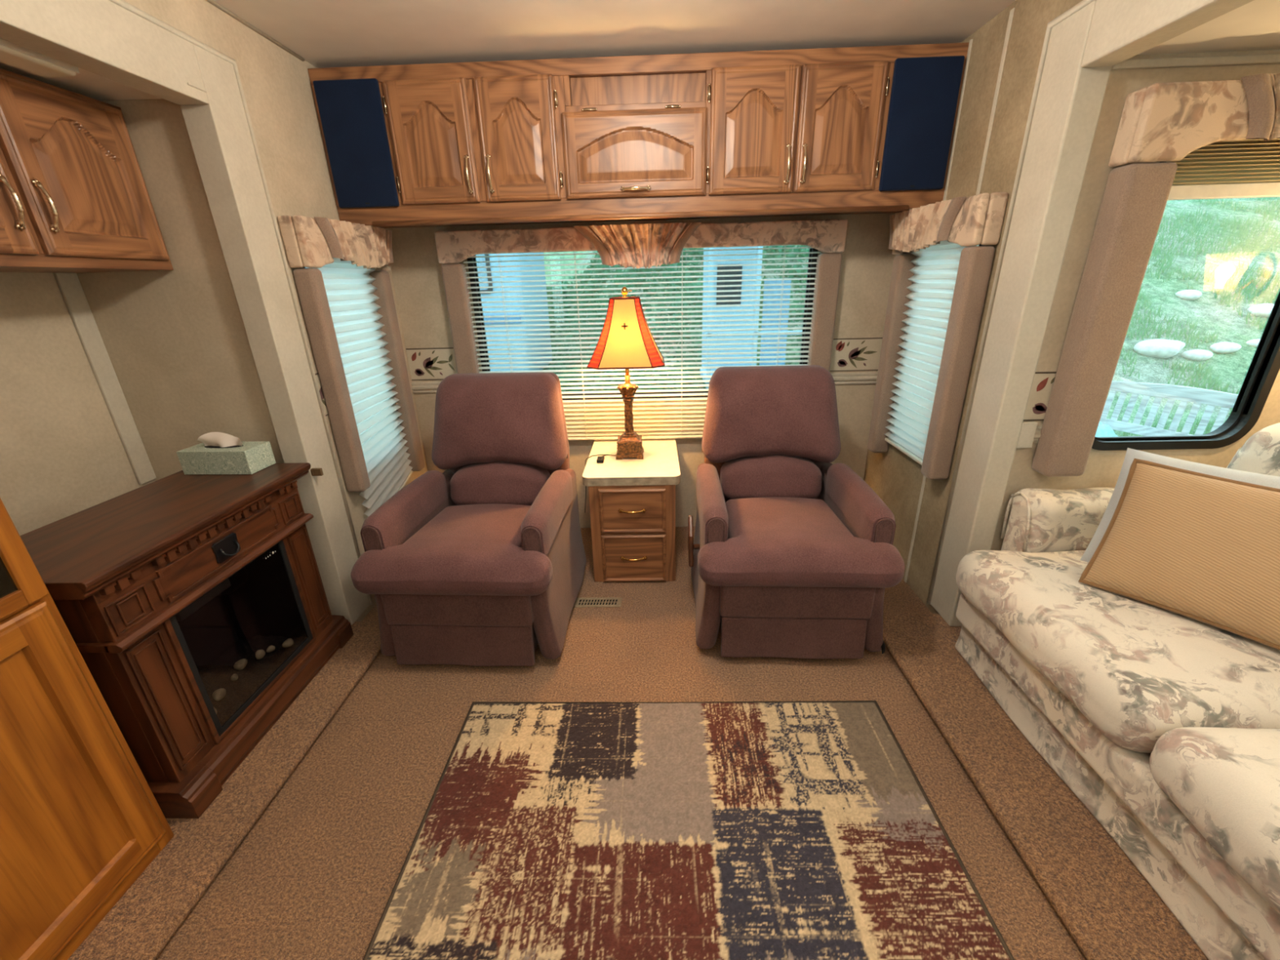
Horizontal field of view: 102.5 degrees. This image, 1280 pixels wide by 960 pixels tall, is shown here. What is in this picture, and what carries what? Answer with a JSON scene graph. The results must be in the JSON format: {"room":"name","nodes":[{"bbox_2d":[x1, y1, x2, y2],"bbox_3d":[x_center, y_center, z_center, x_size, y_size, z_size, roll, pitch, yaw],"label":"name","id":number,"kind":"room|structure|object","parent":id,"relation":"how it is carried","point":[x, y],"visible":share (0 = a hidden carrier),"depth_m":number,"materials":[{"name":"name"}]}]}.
{"room":"living room","nodes":[
{"label":"living room","id":0,"kind":"room"},
{"bbox_2d":[0,271,155,535],"bbox_3d":[-1.928,0.295,0.453,0.050,1.940,3.050,-1,21,2],"label":"wall","id":1,"kind":"structure","parent":0,"point":[63,454],"depth_m":1.63,"materials":[{"name":"beige paint"}]},
{"bbox_2d":[0,68,173,272],"bbox_3d":[-1.706,-0.629,0.920,0.392,0.450,1.498,-1,21,2],"label":"upper cabinet","id":2,"kind":"object","parent":1,"relation":"attached to","point":[74,196],"visible":1,"depth_m":1.38,"materials":[{"name":"brown wood"}]},
{"bbox_2d":[53,272,156,484],"bbox_3d":[-1.874,-0.553,1.724,0.012,1.200,0.065,-1,21,2],"label":"trim","id":3,"kind":"structure","parent":1,"relation":"attached to","point":[69,286],"depth_m":1.79,"materials":[{"name":"plastic"}]},
{"bbox_2d":[0,62,161,101],"bbox_3d":[-1.645,-0.596,0.101,0.564,0.040,3.050,-1,21,2],"label":"ceiling","id":4,"kind":"structure","parent":0,"point":[86,83],"depth_m":1.42,"materials":[{"name":"beige paint"}]},
{"bbox_2d":[0,38,79,77],"bbox_3d":[-1.439,-0.898,0.972,0.104,0.034,0.660,-1,21,2],"label":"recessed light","id":5,"kind":"object","parent":4,"relation":"in","point":[11,54],"visible":0.8,"depth_m":1.20,"materials":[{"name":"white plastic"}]},
{"bbox_2d":[76,98,284,480],"bbox_3d":[-1.614,-0.270,1.890,0.614,1.940,0.050,-1,21,2],"label":"wall","id":6,"kind":"structure","parent":0,"point":[175,341],"depth_m":1.76,"materials":[{"name":"beige paint"}]},
{"bbox_2d":[67,621,381,959],"bbox_3d":[-1.468,1.168,0.781,0.825,0.032,3.050,-1,21,2],"label":"floor","id":7,"kind":"structure","parent":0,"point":[141,923],"depth_m":1.36,"materials":[{"name":"beige carpet"}]},
{"bbox_2d":[19,462,353,818],"bbox_3d":[-1.388,0.428,1.611,0.419,0.742,0.786,-1,21,2],"label":"fireplace","id":8,"kind":"object","parent":7,"relation":"on","point":[197,607],"visible":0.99,"depth_m":1.44,"materials":[{"name":"brown wood"}]},
{"bbox_2d":[176,431,275,474],"bbox_3d":[-1.425,-0.100,1.766,0.240,0.131,0.116,0,21,4],"label":"tissue box","id":9,"kind":"object","parent":8,"relation":"on","point":[218,453],"visible":1,"depth_m":1.73,"materials":[{"name":"cardboard"}]},
{"bbox_2d":[123,0,428,622],"bbox_3d":[-1.325,0.397,-0.172,0.060,2.169,6.137,-1,21,2],"label":"wall","id":10,"kind":"structure","parent":0,"point":[277,86],"depth_m":1.81,"materials":[{"name":"beige paint"}]},
{"bbox_2d":[0,0,373,625],"bbox_3d":[-1.308,0.208,0.467,0.095,1.976,3.165,-1,21,2],"label":"trim","id":11,"kind":"structure","parent":10,"relation":"attached to","point":[104,38],"depth_m":1.62,"materials":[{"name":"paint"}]},
{"bbox_2d":[205,0,304,61],"bbox_3d":[-1.300,-0.927,0.253,0.012,0.010,3.587,-1,21,2],"label":"trim","id":12,"kind":"structure","parent":10,"relation":"attached to","point":[211,2],"depth_m":1.68,"materials":[{"name":"plastic"}]},
{"bbox_2d":[310,467,323,475],"bbox_3d":[-1.207,-0.029,1.919,0.038,0.028,0.014,-1,21,2],"label":"slide latch","id":13,"kind":"object","parent":10,"relation":"attached to","point":[316,471],"visible":1,"depth_m":1.92,"materials":[{"name":"brown plastic"}]},
{"bbox_2d":[315,373,328,416],"bbox_3d":[-1.243,-0.336,2.014,0.002,0.166,0.095,-1,21,2],"label":"trim","id":14,"kind":"structure","parent":10,"relation":"attached to","point":[316,374],"depth_m":2.01,"materials":[{"name":"beige paper"}]},
{"bbox_2d":[277,214,424,492],"bbox_3d":[-1.173,-0.499,2.277,0.129,1.143,0.644,-1,21,2],"label":"window valance","id":15,"kind":"object","parent":10,"relation":"attached to","point":[309,242],"visible":0.92,"depth_m":2.03,"materials":[{"name":"beige fabric"}]},
{"bbox_2d":[313,257,413,516],"bbox_3d":[-1.210,-0.393,2.307,0.030,1.189,0.494,-1,21,2],"label":"pleated shade","id":16,"kind":"object","parent":10,"relation":"attached to","point":[349,291],"visible":0.66,"depth_m":2.29,"materials":[{"name":"fabric"}]},
{"bbox_2d":[213,0,1015,67],"bbox_3d":[-0.085,-0.657,-0.608,2.577,0.050,6.237,-1,21,2],"label":"ceiling","id":17,"kind":"structure","parent":0,"point":[326,33],"depth_m":1.74,"materials":[{"name":"white paint"}]},
{"bbox_2d":[155,526,1086,959],"bbox_3d":[0.153,1.423,0.193,4.190,0.080,6.237,-1,21,2],"label":"floor","id":18,"kind":"structure","parent":0,"point":[315,876],"depth_m":1.56,"materials":[{"name":"beige carpet"}]},
{"bbox_2d":[0,497,173,959],"bbox_3d":[-1.436,0.436,0.822,0.439,1.300,0.620,-1,21,2],"label":"cabinet","id":19,"kind":"object","parent":18,"relation":"on","point":[81,821],"visible":1,"depth_m":1.06,"materials":[{"name":"brown wood"}]},
{"bbox_2d":[351,372,586,666],"bbox_3d":[-0.641,0.090,2.171,0.706,0.963,0.984,0,21,4],"label":"recliner","id":20,"kind":"object","parent":18,"relation":"on","point":[481,561],"visible":1,"depth_m":1.93,"materials":[{"name":"fabric"}]},
{"bbox_2d":[351,503,552,595],"bbox_3d":[-0.650,0.252,2.011,0.704,0.184,0.570,0,21,4],"label":"seat cushion","id":21,"kind":"object","parent":20,"relation":"on","point":[461,549],"depth_m":1.78,"materials":[{"name":"fabric"}]},
{"bbox_2d":[449,461,550,506],"bbox_3d":[-0.632,0.009,2.316,0.444,0.194,0.179,0,21,4],"label":"lumbar cushion","id":22,"kind":"object","parent":20,"relation":"on","point":[477,482],"depth_m":2.25,"materials":[{"name":"fabric"}]},
{"bbox_2d":[431,372,568,470],"bbox_3d":[-0.634,-0.263,2.307,0.612,0.404,0.273,0,21,4],"label":"cushion","id":23,"kind":"object","parent":20,"relation":"on","point":[514,420],"depth_m":2.22,"materials":[{"name":"fabric"}]},
{"bbox_2d":[574,597,622,607],"bbox_3d":[-0.190,0.556,2.335,0.210,0.005,0.070,-1,21,2],"label":"floor vent","id":24,"kind":"object","parent":18,"relation":"in","point":[580,602],"visible":0.98,"depth_m":2.33,"materials":[{"name":"brown metal"}]},
{"bbox_2d":[578,599,617,604],"bbox_3d":[-0.187,0.555,2.335,0.181,0.003,0.044,-1,21,2],"label":"grille","id":25,"kind":"object","parent":24,"relation":"attached to","point":[581,602],"depth_m":2.34,"materials":[{"name":"brown metal"}]},
{"bbox_2d":[582,438,680,582],"bbox_3d":[-0.028,0.141,2.651,0.446,0.545,0.626,-1,21,2],"label":"nightstand","id":26,"kind":"object","parent":18,"relation":"on","point":[632,500],"visible":1,"depth_m":2.40,"materials":[{"name":"brown wood"}]},
{"bbox_2d":[584,286,665,512],"bbox_3d":[-0.085,-0.369,2.493,0.410,1.064,0.352,-1,21,2],"label":"table lamp","id":27,"kind":"object","parent":26,"relation":"on","point":[626,341],"visible":1,"depth_m":2.27,"materials":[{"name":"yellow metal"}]},
{"bbox_2d":[596,456,604,462],"bbox_3d":[-0.192,-0.101,2.504,0.034,0.020,0.060,-1,21,2],"label":"switch","id":28,"kind":"object","parent":27,"relation":"attached to","point":[600,459],"depth_m":2.48,"materials":[{"name":"black plastic"}]},
{"bbox_2d":[625,368,629,375],"bbox_3d":[-0.061,-0.545,2.424,0.019,0.100,0.020,-1,21,2],"label":"socket","id":29,"kind":"object","parent":27,"relation":"attached to","point":[627,371],"depth_m":2.43,"materials":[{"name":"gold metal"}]},
{"bbox_2d":[582,438,680,486],"bbox_3d":[-0.034,-0.100,2.577,0.446,0.041,0.590,-1,21,2],"label":"countertop","id":30,"kind":"structure","parent":26,"relation":"on","point":[660,464],"depth_m":2.42,"materials":[{"name":"beige laminate"}]},
{"bbox_2d":[362,700,1014,959],"bbox_3d":[0.090,1.113,0.870,1.389,0.012,1.929,-1,21,2],"label":"area rug","id":31,"kind":"object","parent":18,"relation":"on","point":[743,830],"visible":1,"depth_m":1.32,"materials":[{"name":"multicoloured fabric"}]},
{"bbox_2d":[688,364,905,658],"bbox_3d":[0.574,0.060,2.164,0.733,0.963,0.984,0,21,4],"label":"recliner","id":32,"kind":"object","parent":18,"relation":"on","point":[793,553],"visible":1,"depth_m":1.91,"materials":[{"name":"fabric"}]},
{"bbox_2d":[720,454,822,499],"bbox_3d":[0.588,-0.021,2.308,0.444,0.194,0.179,0,21,4],"label":"lumbar cushion","id":33,"kind":"object","parent":32,"relation":"on","point":[741,476],"depth_m":2.25,"materials":[{"name":"fabric"}]},
{"bbox_2d":[702,364,840,462],"bbox_3d":[0.586,-0.293,2.300,0.612,0.404,0.273,0,21,4],"label":"cushion","id":34,"kind":"object","parent":32,"relation":"on","point":[758,414],"depth_m":2.21,"materials":[{"name":"fabric"}]},
{"bbox_2d":[697,497,905,587],"bbox_3d":[0.570,0.223,2.005,0.704,0.184,0.570,0,21,4],"label":"seat cushion","id":35,"kind":"object","parent":32,"relation":"on","point":[768,542],"depth_m":1.78,"materials":[{"name":"fabric"}]},
{"bbox_2d":[385,213,896,528],"bbox_3d":[0.008,-0.742,2.680,2.577,2.169,0.060,-1,21,2],"label":"wall","id":36,"kind":"structure","parent":0,"point":[867,260],"depth_m":2.62,"materials":[{"name":"beige paint"}]},
{"bbox_2d":[411,381,441,393],"bbox_3d":[-1.077,-0.497,2.758,0.296,0.060,0.018,-1,21,2],"label":"trim","id":37,"kind":"structure","parent":36,"relation":"attached to","point":[417,387],"depth_m":2.75,"materials":[{"name":"plastic"}]},
{"bbox_2d":[405,347,457,380],"bbox_3d":[-1.089,-0.614,2.721,0.274,0.166,0.002,-1,21,2],"label":"trim","id":38,"kind":"structure","parent":36,"relation":"attached to","point":[427,363],"depth_m":2.72,"materials":[{"name":"beige paper"}]},
{"bbox_2d":[307,42,968,228],"bbox_3d":[-0.017,-1.388,2.168,2.473,0.546,0.430,-1,21,2],"label":"upper cabinet","id":39,"kind":"object","parent":36,"relation":"attached to","point":[793,132],"visible":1,"depth_m":2.00,"materials":[{"name":"brown wood"}]},
{"bbox_2d":[312,78,399,208],"bbox_3d":[-1.115,-1.319,2.028,0.247,0.431,0.024,-1,21,2],"label":"speaker grille","id":40,"kind":"object","parent":39,"relation":"attached to","point":[351,112],"visible":1,"depth_m":2.02,"materials":[{"name":"blue fabric"}]},
{"bbox_2d":[878,55,964,191],"bbox_3d":[1.071,-1.353,1.965,0.249,0.431,0.024,-1,21,2],"label":"speaker grille","id":41,"kind":"object","parent":39,"relation":"attached to","point":[925,91],"visible":1,"depth_m":1.95,"materials":[{"name":"blue fabric"}]},
{"bbox_2d":[942,39,973,200],"bbox_3d":[1.214,-1.348,1.971,0.006,0.550,0.011,-1,21,2],"label":"trim","id":42,"kind":"structure","parent":39,"relation":"attached to","point":[971,40],"depth_m":1.96,"materials":[{"name":"plastic"}]},
{"bbox_2d":[434,218,847,373],"bbox_3d":[0.008,-0.654,2.611,1.930,1.153,0.131,-1,21,2],"label":"window valance","id":43,"kind":"object","parent":36,"relation":"attached to","point":[649,245],"visible":0.75,"depth_m":2.42,"materials":[{"name":"beige fabric"}]},
{"bbox_2d":[466,248,817,399],"bbox_3d":[0.013,-0.824,2.640,1.712,0.812,0.056,-1,21,2],"label":"window","id":44,"kind":"structure","parent":36,"relation":"in","point":[811,250],"depth_m":2.64,"materials":[{"name":"black metal"}]},
{"bbox_2d":[462,244,821,439],"bbox_3d":[0.013,-0.684,2.637,1.727,0.979,0.034,-1,21,2],"label":"blind","id":45,"kind":"object","parent":44,"relation":"attached to","point":[694,436],"visible":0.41,"depth_m":2.61,"materials":[{"name":"white plastic"}]},
{"bbox_2d":[831,372,877,384],"bbox_3d":[1.110,-0.531,2.695,0.281,0.060,0.018,-1,21,2],"label":"trim","id":46,"kind":"structure","parent":36,"relation":"attached to","point":[858,378],"depth_m":2.69,"materials":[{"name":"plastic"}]},
{"bbox_2d":[830,337,882,371],"bbox_3d":[1.112,-0.648,2.658,0.260,0.166,0.002,-1,21,2],"label":"trim","id":47,"kind":"structure","parent":36,"relation":"attached to","point":[848,354],"depth_m":2.66,"materials":[{"name":"beige paper"}]},
{"bbox_2d":[863,0,1082,613],"bbox_3d":[1.210,0.358,-0.244,0.060,2.169,6.137,-1,21,2],"label":"wall","id":48,"kind":"structure","parent":0,"point":[895,477],"depth_m":1.84,"materials":[{"name":"paint"}]},
{"bbox_2d":[884,240,973,465],"bbox_3d":[1.208,-0.545,2.170,0.030,0.927,0.490,-1,21,2],"label":"pleated shade","id":49,"kind":"object","parent":48,"relation":"attached to","point":[935,269],"visible":0.66,"depth_m":2.20,"materials":[{"name":"fabric"}]},
{"bbox_2d":[867,192,1008,479],"bbox_3d":[1.166,-0.559,2.189,0.136,1.083,0.665,-1,21,2],"label":"window valance","id":50,"kind":"object","parent":48,"relation":"attached to","point":[975,220],"visible":0.99,"depth_m":1.94,"materials":[{"name":"beige fabric"}]},
{"bbox_2d":[903,7,1014,582],"bbox_3d":[1.230,-0.520,2.047,0.004,2.150,0.020,-1,21,2],"label":"trim","id":51,"kind":"structure","parent":48,"relation":"attached to","point":[1011,11],"depth_m":1.79,"materials":[{"name":"plastic"}]},
{"bbox_2d":[883,613,1208,959],"bbox_3d":[1.564,1.115,0.704,1.288,0.028,3.072,-1,21,2],"label":"floor","id":52,"kind":"structure","parent":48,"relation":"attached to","point":[1108,907],"depth_m":1.34,"materials":[{"name":"beige carpet"}]},
{"bbox_2d":[955,422,1279,959],"bbox_3d":[1.615,0.624,0.670,1.090,0.908,2.610,-1,21,2],"label":"sofa","id":53,"kind":"object","parent":52,"relation":"on","point":[1164,724],"visible":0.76,"depth_m":1.23,"materials":[{"name":"beige fabric"}]},
{"bbox_2d":[955,550,1279,752],"bbox_3d":[1.511,0.427,1.484,0.842,0.190,0.758,-1,21,2],"label":"seat cushion","id":54,"kind":"object","parent":53,"relation":"on","point":[1135,672],"depth_m":1.30,"materials":[{"name":"beige fabric"}]},
{"bbox_2d":[1078,457,1279,650],"bbox_3d":[1.533,0.192,1.333,0.213,0.356,0.512,-16,25,-33],"label":"throw pillow","id":55,"kind":"object","parent":53,"relation":"on","point":[1201,547],"visible":1,"depth_m":1.34,"materials":[{"name":"beige fabric"}]},
{"bbox_2d":[1080,447,1279,562],"bbox_3d":[1.592,0.135,1.466,0.180,0.343,0.422,-16,26,-33],"label":"throw pillow","id":56,"kind":"object","parent":53,"relation":"on","point":[1265,480],"visible":0.16,"depth_m":1.54,"materials":[{"name":"white fabric"}]},
{"bbox_2d":[1149,726,1279,914],"bbox_3d":[1.494,0.711,0.752,0.842,0.190,0.801,-1,21,2],"label":"seat cushion","id":57,"kind":"object","parent":53,"relation":"on","point":[1222,784],"depth_m":0.98,"materials":[{"name":"beige fabric"}]},
{"bbox_2d":[1226,422,1279,476],"bbox_3d":[1.881,0.133,1.310,0.245,0.468,0.735,-1,21,2],"label":"cushion","id":58,"kind":"object","parent":53,"relation":"on","point":[1260,453],"depth_m":1.52,"materials":[{"name":"beige fabric"}]},
{"bbox_2d":[926,0,1253,626],"bbox_3d":[1.226,0.174,0.380,0.089,1.976,3.135,-1,21,2],"label":"trim","id":59,"kind":"structure","parent":48,"relation":"attached to","point":[1083,48],"depth_m":1.57,"materials":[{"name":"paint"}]},
{"bbox_2d":[991,49,1279,550],"bbox_3d":[1.777,-0.305,1.746,0.979,1.940,0.050,-1,21,2],"label":"wall","id":60,"kind":"structure","parent":0,"point":[1103,468],"depth_m":1.61,"materials":[{"name":"beige paint"}]},
{"bbox_2d":[1016,421,1041,448],"bbox_3d":[1.411,-0.158,1.771,0.215,0.090,0.024,-1,21,2],"label":"trim","id":61,"kind":"structure","parent":60,"relation":"attached to","point":[1029,434],"depth_m":1.76,"materials":[{"name":"plastic"}]},
{"bbox_2d":[1022,371,1056,421],"bbox_3d":[1.412,-0.282,1.734,0.208,0.166,0.002,-1,21,2],"label":"trim","id":62,"kind":"structure","parent":60,"relation":"attached to","point":[1042,383],"depth_m":1.74,"materials":[{"name":"beige paper"}]},
{"bbox_2d":[1031,73,1279,476],"bbox_3d":[1.760,-0.537,1.552,0.795,1.112,0.141,-1,21,2],"label":"window valance","id":63,"kind":"object","parent":60,"relation":"attached to","point":[1160,122],"visible":1,"depth_m":1.48,"materials":[{"name":"beige fabric"}]},
{"bbox_2d":[1091,161,1279,450],"bbox_3d":[1.787,-0.541,1.648,0.595,0.910,0.062,-1,21,2],"label":"window","id":64,"kind":"structure","parent":60,"relation":"in","point":[1237,424],"depth_m":1.76,"materials":[{"name":"black rubber"}]},
{"bbox_2d":[1165,137,1279,199],"bbox_3d":[1.791,-0.901,1.456,0.575,0.176,0.026,-1,21,2],"label":"pleated shade","id":65,"kind":"object","parent":64,"relation":"attached to","point":[1245,168],"visible":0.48,"depth_m":1.47,"materials":[{"name":"beige fabric"}]},
{"bbox_2d":[1111,53,1279,69],"bbox_3d":[1.741,-1.141,1.389,0.904,0.021,0.012,-1,21,2],"label":"trim","id":66,"kind":"structure","parent":60,"relation":"attached to","point":[1239,60],"depth_m":1.39,"materials":[{"name":"plastic"}]},
{"bbox_2d":[1136,0,1279,55],"bbox_3d":[1.696,-0.639,-0.018,0.929,0.040,3.000,-1,21,2],"label":"ceiling","id":67,"kind":"structure","parent":0,"point":[1255,25],"depth_m":1.29,"materials":[{"name":"white paint"}]},
{"label":"outside","id":68,"kind":"structure","parent":0,"visible":0},
{"bbox_2d":[542,196,1279,436],"bbox_3d":[2.127,-5.592,7.439,28.000,8.802,30.000,-1,21,2],"label":"trees","id":69,"kind":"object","parent":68,"point":[1232,327],"depth_m":7.20,"materials":[{"name":"green plant"}]},
{"bbox_2d":[305,252,552,371],"bbox_3d":[-3.160,-2.677,8.131,3.100,3.000,1.940,-1,21,2],"label":"building","id":70,"kind":"structure","parent":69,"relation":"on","point":[540,257],"depth_m":7.33,"materials":[{"name":"white"}]},
{"bbox_2d":[543,244,808,391],"bbox_3d":[-1.021,-3.512,8.214,7.757,4.610,9.342,-1,21,2],"label":"foliage","id":71,"kind":"object","parent":69,"relation":"on","point":[780,251],"visible":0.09,"depth_m":7.90,"materials":[{"name":"green plant"}]},
{"bbox_2d":[699,246,802,388],"bbox_3d":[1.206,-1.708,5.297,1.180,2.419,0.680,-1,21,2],"label":"building","id":72,"kind":"structure","parent":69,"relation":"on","point":[743,251],"depth_m":5.47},
{"bbox_2d":[1133,338,1185,358],"bbox_3d":[6.366,-1.602,6.298,0.528,0.244,0.402,-1,21,2],"label":"rock","id":73,"kind":"object","parent":69,"relation":"on","point":[1156,348],"visible":0.94,"depth_m":6.19,"materials":[{"name":"stone"}]},
{"bbox_2d":[1099,381,1238,435],"bbox_3d":[4.305,-0.290,4.332,0.680,0.980,1.450,-10,23,-21],"label":"garden bench","id":74,"kind":"object","parent":69,"relation":"on","point":[1198,396],"visible":0.15,"depth_m":4.43,"materials":[{"name":"grey wood"}]},
{"bbox_2d":[1094,421,1118,436],"bbox_3d":[4.094,-0.446,4.642,0.420,0.157,0.340,-1,21,2],"label":"tarp","id":75,"kind":"object","parent":74,"relation":"on","point":[1103,430],"visible":0.28,"depth_m":4.53,"materials":[{"name":"plastic"}]},
{"bbox_2d":[1175,289,1201,300],"bbox_3d":[7.785,-2.617,7.275,0.289,0.147,0.254,-1,21,2],"label":"rock","id":76,"kind":"object","parent":69,"relation":"on","point":[1191,295],"visible":0.94,"depth_m":7.21,"materials":[{"name":"stone"}]},
{"bbox_2d":[1181,349,1213,360],"bbox_3d":[6.761,-1.513,6.237,0.310,0.142,0.233,-1,21,2],"label":"rock","id":77,"kind":"object","parent":69,"relation":"on","point":[1198,354],"visible":0.95,"depth_m":6.17,"materials":[{"name":"stone"}]},
{"bbox_2d":[1120,196,1279,436],"bbox_3d":[8.789,-3.180,8.055,13.741,3.518,3.819,-16,25,-33],"label":"grass","id":78,"kind":"structure","parent":69,"relation":"on","point":[1247,240],"depth_m":7.66,"materials":[{"name":"green plant"}]},
{"bbox_2d":[1209,342,1241,353],"bbox_3d":[7.177,-1.622,6.298,0.307,0.135,0.227,-1,21,2],"label":"rock","id":79,"kind":"object","parent":69,"relation":"on","point":[1221,347],"visible":0.98,"depth_m":6.23,"materials":[{"name":"stone"}]},
{"bbox_2d":[1246,338,1260,346],"bbox_3d":[7.657,-1.686,6.358,0.245,0.115,0.195,-1,21,2],"label":"rock","id":80,"kind":"object","parent":69,"relation":"on","point":[1255,343],"visible":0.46,"depth_m":6.33,"materials":[{"name":"stone"}]},
{"bbox_2d":[1247,303,1274,317],"bbox_3d":[8.371,-2.258,6.868,0.369,0.194,0.330,-1,21,2],"label":"rock","id":81,"kind":"object","parent":69,"relation":"on","point":[1265,309],"visible":0.62,"depth_m":6.81,"materials":[{"name":"stone"}]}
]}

